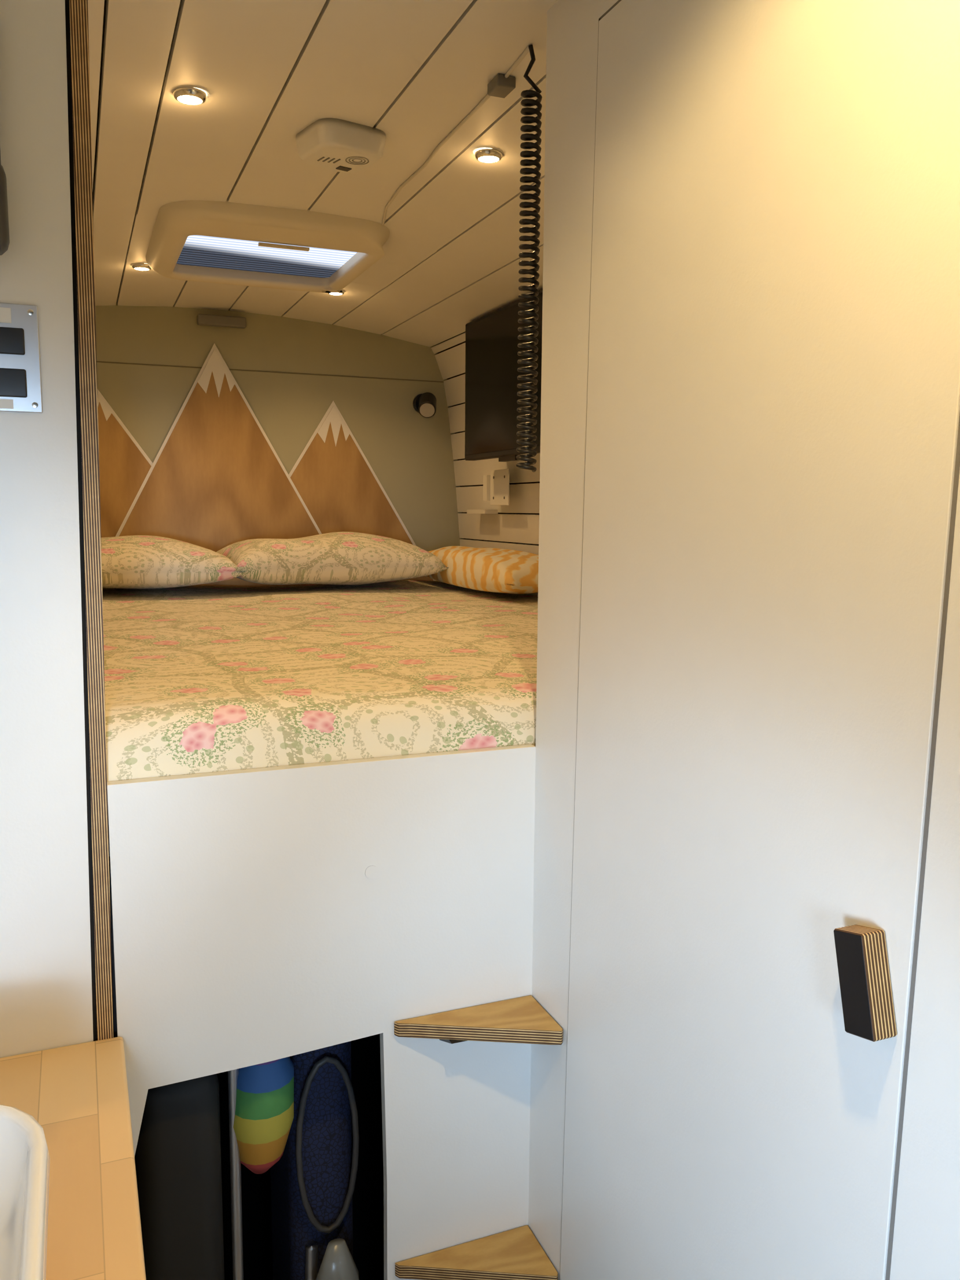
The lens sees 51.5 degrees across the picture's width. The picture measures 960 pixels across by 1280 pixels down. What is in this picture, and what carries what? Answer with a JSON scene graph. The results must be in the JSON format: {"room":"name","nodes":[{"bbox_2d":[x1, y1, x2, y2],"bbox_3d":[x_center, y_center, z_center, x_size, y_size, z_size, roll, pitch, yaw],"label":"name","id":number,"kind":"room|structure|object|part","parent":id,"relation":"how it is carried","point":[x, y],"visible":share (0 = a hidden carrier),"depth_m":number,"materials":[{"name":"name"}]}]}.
{"room":"camper van interior","nodes":[
{"label":"camper van interior","id":0,"kind":"room"},
{"bbox_2d":[0,0,97,1057],"bbox_3d":[-0.562,0.274,0.990,0.365,2.030,0.014,-3,8,-22],"label":"wall","id":1,"kind":"structure","parent":0,"point":[48,984],"depth_m":0.99,"materials":[{"name":"white paint"}]},
{"bbox_2d":[0,149,9,255],"bbox_3d":[-0.479,-0.464,0.896,0.090,0.220,0.040,-3,8,-22],"label":"wall-mounted holder","id":2,"kind":"object","parent":1,"relation":"attached to","point":[4,241],"visible":1,"depth_m":0.91,"materials":[{"name":"grey plastic"}]},
{"bbox_2d":[0,302,42,413],"bbox_3d":[-0.463,-0.269,0.946,0.082,0.101,0.008,-3,8,-22],"label":"switch panel","id":3,"kind":"object","parent":1,"relation":"attached to","point":[21,386],"visible":1,"depth_m":0.95,"materials":[{"name":"silver metal"}]},
{"bbox_2d":[69,0,113,1040],"bbox_3d":[-0.401,0.267,1.054,0.048,2.030,0.018,-3,8,-22],"label":"trim","id":4,"kind":"structure","parent":1,"relation":"attached to","point":[78,8],"depth_m":0.99,"materials":[{"name":"brown wood"}]},
{"bbox_2d":[95,300,465,580],"bbox_3d":[-0.759,0.020,2.958,1.600,2.020,0.041,-3,8,-22],"label":"wall","id":5,"kind":"structure","parent":0,"point":[289,371],"depth_m":2.93,"materials":[{"name":"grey paint"}]},
{"bbox_2d":[196,313,246,328],"bbox_3d":[-0.726,-0.896,2.799,0.133,0.028,0.028,-3,8,-22],"label":"brake light","id":6,"kind":"object","parent":5,"relation":"attached to","point":[208,320],"visible":1,"depth_m":2.79,"materials":[{"name":"grey plastic"}]},
{"bbox_2d":[97,343,436,586],"bbox_3d":[-0.781,-0.476,2.853,1.448,0.731,0.010,-3,8,-22],"label":"mural","id":7,"kind":"object","parent":5,"relation":"attached to","point":[216,481],"visible":0.6,"depth_m":2.87,"materials":[{"name":"brown wood"}]},
{"bbox_3d":[-0.746,-0.773,2.836,1.600,0.004,0.002,-3,8,-22],"label":"panel","id":8,"kind":"part","parent":5,"relation":"part of","materials":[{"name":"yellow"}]},
{"bbox_2d":[412,392,436,417],"bbox_3d":[-0.162,-0.714,3.028,0.070,0.079,0.099,-3,8,-22],"label":"reading lamp","id":9,"kind":"object","parent":5,"relation":"attached to","point":[425,404],"visible":1,"depth_m":3.00,"materials":[{"name":"black plastic"}]},
{"bbox_2d":[87,0,557,347],"bbox_3d":[0.092,-0.687,0.767,1.640,0.176,4.550,-3,8,-22],"label":"ceiling","id":10,"kind":"structure","parent":0,"point":[411,71],"depth_m":1.47,"materials":[{"name":"white wood"}]},
{"bbox_2d":[131,263,151,270],"bbox_3d":[-0.772,-0.850,2.270,0.043,0.009,0.043,-3,8,-22],"label":"recessed light","id":11,"kind":"object","parent":10,"relation":"in","point":[140,267],"visible":0.93,"depth_m":2.26,"materials":[{"name":"silver metal"}]},
{"bbox_2d":[134,267,148,270],"bbox_3d":[-0.772,-0.847,2.271,0.034,0.003,0.034,-3,8,-22],"label":"diffuser","id":12,"kind":"object","parent":11,"relation":"attached to","point":[137,268],"depth_m":2.27,"materials":[{"name":"white"}]},
{"bbox_2d":[173,86,206,105],"bbox_3d":[-0.387,-0.723,1.326,0.043,0.009,0.043,-3,8,-22],"label":"recessed light","id":13,"kind":"object","parent":10,"relation":"in","point":[186,95],"visible":1,"depth_m":1.31,"materials":[{"name":"silver metal"}]},
{"bbox_2d":[177,95,202,104],"bbox_3d":[-0.387,-0.720,1.326,0.034,0.003,0.034,-3,8,-22],"label":"diffuser","id":14,"kind":"object","parent":13,"relation":"attached to","point":[184,99],"depth_m":1.32,"materials":[{"name":"white"}]},
{"bbox_2d":[145,199,389,292],"bbox_3d":[-0.460,-0.823,2.099,0.443,0.055,0.525,-3,8,-22],"label":"ceiling vent","id":15,"kind":"object","parent":10,"relation":"in","point":[226,242],"visible":0.98,"depth_m":2.03,"materials":[{"name":"beige plastic"}]},
{"bbox_2d":[176,234,357,277],"bbox_3d":[-0.461,-0.835,2.149,0.364,0.001,0.368,-3,8,-22],"label":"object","id":16,"kind":"object","parent":15,"relation":"hanging from","point":[197,250],"depth_m":2.19,"materials":[{"name":"white plastic"}]},
{"bbox_3d":[-0.390,-0.781,1.978,0.100,0.005,0.010,-3,8,-22],"label":"blind pull","id":17,"kind":"part","parent":15,"relation":"part of","materials":[{"name":"beige plastic"}]},
{"bbox_2d":[328,289,344,295],"bbox_3d":[-0.364,-0.879,2.515,0.043,0.009,0.043,-3,8,-22],"label":"recessed light","id":18,"kind":"object","parent":10,"relation":"in","point":[341,292],"visible":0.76,"depth_m":2.51,"materials":[{"name":"white glass"}]},
{"bbox_2d":[329,292,341,295],"bbox_3d":[-0.364,-0.876,2.515,0.034,0.003,0.034,-3,8,-22],"label":"diffuser","id":19,"kind":"object","parent":18,"relation":"attached to","point":[330,293],"depth_m":2.51,"materials":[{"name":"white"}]},
{"bbox_2d":[295,118,385,173],"bbox_3d":[-0.209,-0.738,1.494,0.112,0.038,0.112,-5,9,-36],"label":"smoke detector","id":20,"kind":"object","parent":10,"relation":"attached to","point":[337,144],"visible":1,"depth_m":1.46,"materials":[{"name":"white plastic"}]},
{"bbox_2d":[381,45,529,225],"bbox_3d":[-0.066,-0.754,1.561,0.058,0.016,0.783,-3,8,-22],"label":"cable","id":21,"kind":"object","parent":10,"relation":"attached to","point":[501,85],"depth_m":1.30,"materials":[{"name":"white plastic"}]},
{"bbox_2d":[475,148,502,163],"bbox_3d":[0.013,-0.750,1.543,0.043,0.009,0.043,-3,8,-22],"label":"recessed light","id":22,"kind":"object","parent":10,"relation":"in","point":[485,155],"visible":1,"depth_m":1.53,"materials":[{"name":"silver metal"}]},
{"bbox_2d":[477,155,498,162],"bbox_3d":[0.013,-0.747,1.544,0.034,0.003,0.034,-3,8,-22],"label":"diffuser","id":23,"kind":"object","parent":22,"relation":"attached to","point":[481,158],"depth_m":1.54,"materials":[{"name":"white"}]},
{"bbox_2d":[516,44,542,472],"bbox_3d":[0.094,-0.460,1.210,0.096,0.504,0.048,7,10,39],"label":"coiled cable","id":24,"kind":"object","parent":10,"relation":"hanging from","point":[527,94],"visible":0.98,"depth_m":1.22,"materials":[{"name":"black plastic"}]},
{"bbox_2d":[431,332,540,596],"bbox_3d":[0.255,0.161,2.336,0.123,1.918,1.900,-3,8,-22],"label":"wall","id":25,"kind":"structure","parent":0,"point":[515,525],"depth_m":2.94,"materials":[{"name":"white wood"}]},
{"bbox_2d":[466,509,497,513],"bbox_3d":[0.006,-0.374,2.903,0.040,0.012,0.140,-3,8,-22],"label":"wall shelf","id":26,"kind":"object","parent":25,"relation":"attached to","point":[469,511],"visible":1,"depth_m":2.85,"materials":[{"name":"white plastic"}]},
{"bbox_2d":[483,468,509,505],"bbox_3d":[0.058,-0.419,2.738,0.047,0.096,0.160,-3,8,-22],"label":"wall bracket","id":27,"kind":"object","parent":25,"relation":"attached to","point":[496,485],"visible":1,"depth_m":2.73,"materials":[{"name":"white plastic"}]},
{"bbox_2d":[464,288,542,461],"bbox_3d":[0.107,-0.629,2.449,0.100,0.372,0.553,-3,8,-22],"label":"television","id":28,"kind":"object","parent":25,"relation":"attached to","point":[492,341],"visible":0.54,"depth_m":2.48,"materials":[{"name":"black plastic"}]},
{"bbox_2d":[528,0,959,1279],"bbox_3d":[0.704,0.338,0.584,0.686,2.030,1.700,-3,8,-22],"label":"wall","id":29,"kind":"structure","parent":0,"point":[924,1242],"depth_m":1.08,"materials":[{"name":"white paint"}]},
{"bbox_2d":[395,1225,558,1279],"bbox_3d":[-0.004,0.796,1.229,0.181,0.044,0.094,-3,8,-22],"label":"step","id":30,"kind":"structure","parent":29,"relation":"attached to","point":[515,1254],"depth_m":1.24,"materials":[{"name":"brown wood"}]},
{"bbox_2d":[394,995,563,1045],"bbox_3d":[-0.002,0.481,1.187,0.181,0.044,0.094,-3,8,-22],"label":"step","id":31,"kind":"structure","parent":29,"relation":"attached to","point":[521,1019],"depth_m":1.19,"materials":[{"name":"brown wood"}]},
{"bbox_2d":[560,0,959,1279],"bbox_3d":[0.193,0.320,0.916,0.036,1.850,0.528,-3,8,-22],"label":"door","id":32,"kind":"structure","parent":29,"relation":"in","point":[773,406],"depth_m":0.81,"materials":[{"name":"white paint"}]},
{"bbox_3d":[0.270,0.239,0.698,0.022,0.072,0.029,-3,-6,-22],"label":"handle","id":33,"kind":"part","parent":32,"relation":"part of","materials":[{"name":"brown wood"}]},
{"bbox_3d":[0.076,1.313,1.029,1.640,0.030,4.550,-3,8,-22],"label":"floor","id":34,"kind":"structure","parent":0,"visible":0},
{"bbox_2d":[0,1036,146,1279],"bbox_3d":[-0.240,0.962,0.281,0.368,0.855,1.700,-3,8,-22],"label":"countertop","id":35,"kind":"structure","parent":34,"relation":"on","point":[78,1093],"depth_m":0.88,"materials":[{"name":"brown wood"}]},
{"bbox_2d":[0,1104,50,1279],"bbox_3d":[-0.393,0.440,0.530,0.300,0.112,0.470,-3,8,-22],"label":"sink","id":36,"kind":"object","parent":35,"relation":"in","point":[25,1158],"visible":1,"depth_m":0.69,"materials":[{"name":"white ceramic"}]},
{"bbox_2d":[102,579,538,1279],"bbox_3d":[-0.397,0.543,2.118,1.487,1.206,1.897,-3,8,-22],"label":"bed","id":37,"kind":"object","parent":34,"relation":"on","point":[320,797],"visible":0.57,"depth_m":1.19,"materials":[{"name":"white paint"}]},
{"bbox_2d":[101,535,246,589],"bbox_3d":[-0.977,-0.197,2.535,0.700,0.137,0.440,-2,8,-20],"label":"pillow","id":38,"kind":"object","parent":37,"relation":"on","point":[132,562],"visible":0.57,"depth_m":2.43,"materials":[{"name":"fabric"}]},
{"bbox_2d":[134,1073,224,1279],"bbox_3d":[-0.420,0.864,1.365,0.100,0.754,0.350,-3,8,-22],"label":"storage box","id":39,"kind":"object","parent":37,"relation":"on","point":[177,1155],"visible":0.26,"depth_m":1.18,"materials":[{"name":"black plastic"}]},
{"bbox_2d":[227,1056,293,1279],"bbox_3d":[-0.274,0.867,1.275,0.084,0.774,0.080,-3,8,-22],"label":"beach umbrella","id":40,"kind":"object","parent":37,"relation":"on","point":[261,1096],"visible":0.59,"depth_m":1.21,"materials":[{"name":"fabric"}]},
{"bbox_2d":[270,1041,359,1279],"bbox_3d":[-0.236,0.840,1.408,0.088,0.794,0.223,-3,8,-22],"label":"bag","id":41,"kind":"object","parent":37,"relation":"on","point":[313,1180],"visible":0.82,"depth_m":1.31,"materials":[{"name":"blue fabric"}]},
{"bbox_3d":[-0.227,1.021,1.329,0.029,0.455,0.026,-3,8,-22],"label":"leg","id":42,"kind":"part","parent":41,"relation":"part of","materials":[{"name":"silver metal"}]},
{"bbox_3d":[-0.390,0.012,2.051,1.468,0.135,1.863,-3,8,-22],"label":"mattress","id":43,"kind":"part","parent":37,"relation":"part of","materials":[{"name":"fabric"}]},
{"bbox_2d":[216,531,449,585],"bbox_3d":[-0.434,-0.227,2.764,0.580,0.146,0.440,-3,8,-25],"label":"pillow","id":44,"kind":"object","parent":37,"relation":"on","point":[337,558],"visible":0.97,"depth_m":2.61,"materials":[{"name":"fabric"}]},
{"bbox_2d":[315,1238,359,1279],"bbox_3d":[-0.183,1.006,1.290,0.079,0.494,0.048,-3,8,-22],"label":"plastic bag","id":45,"kind":"object","parent":37,"relation":"on","point":[338,1263],"visible":1,"depth_m":1.25,"materials":[{"name":"grey plastic"}]},
{"bbox_2d":[424,546,538,593],"bbox_3d":[0.009,-0.195,2.700,0.200,0.108,0.880,-2,8,-21],"label":"pillow","id":46,"kind":"object","parent":37,"relation":"on","point":[495,570],"visible":0.83,"depth_m":2.47,"materials":[{"name":"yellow fabric"}]}
]}

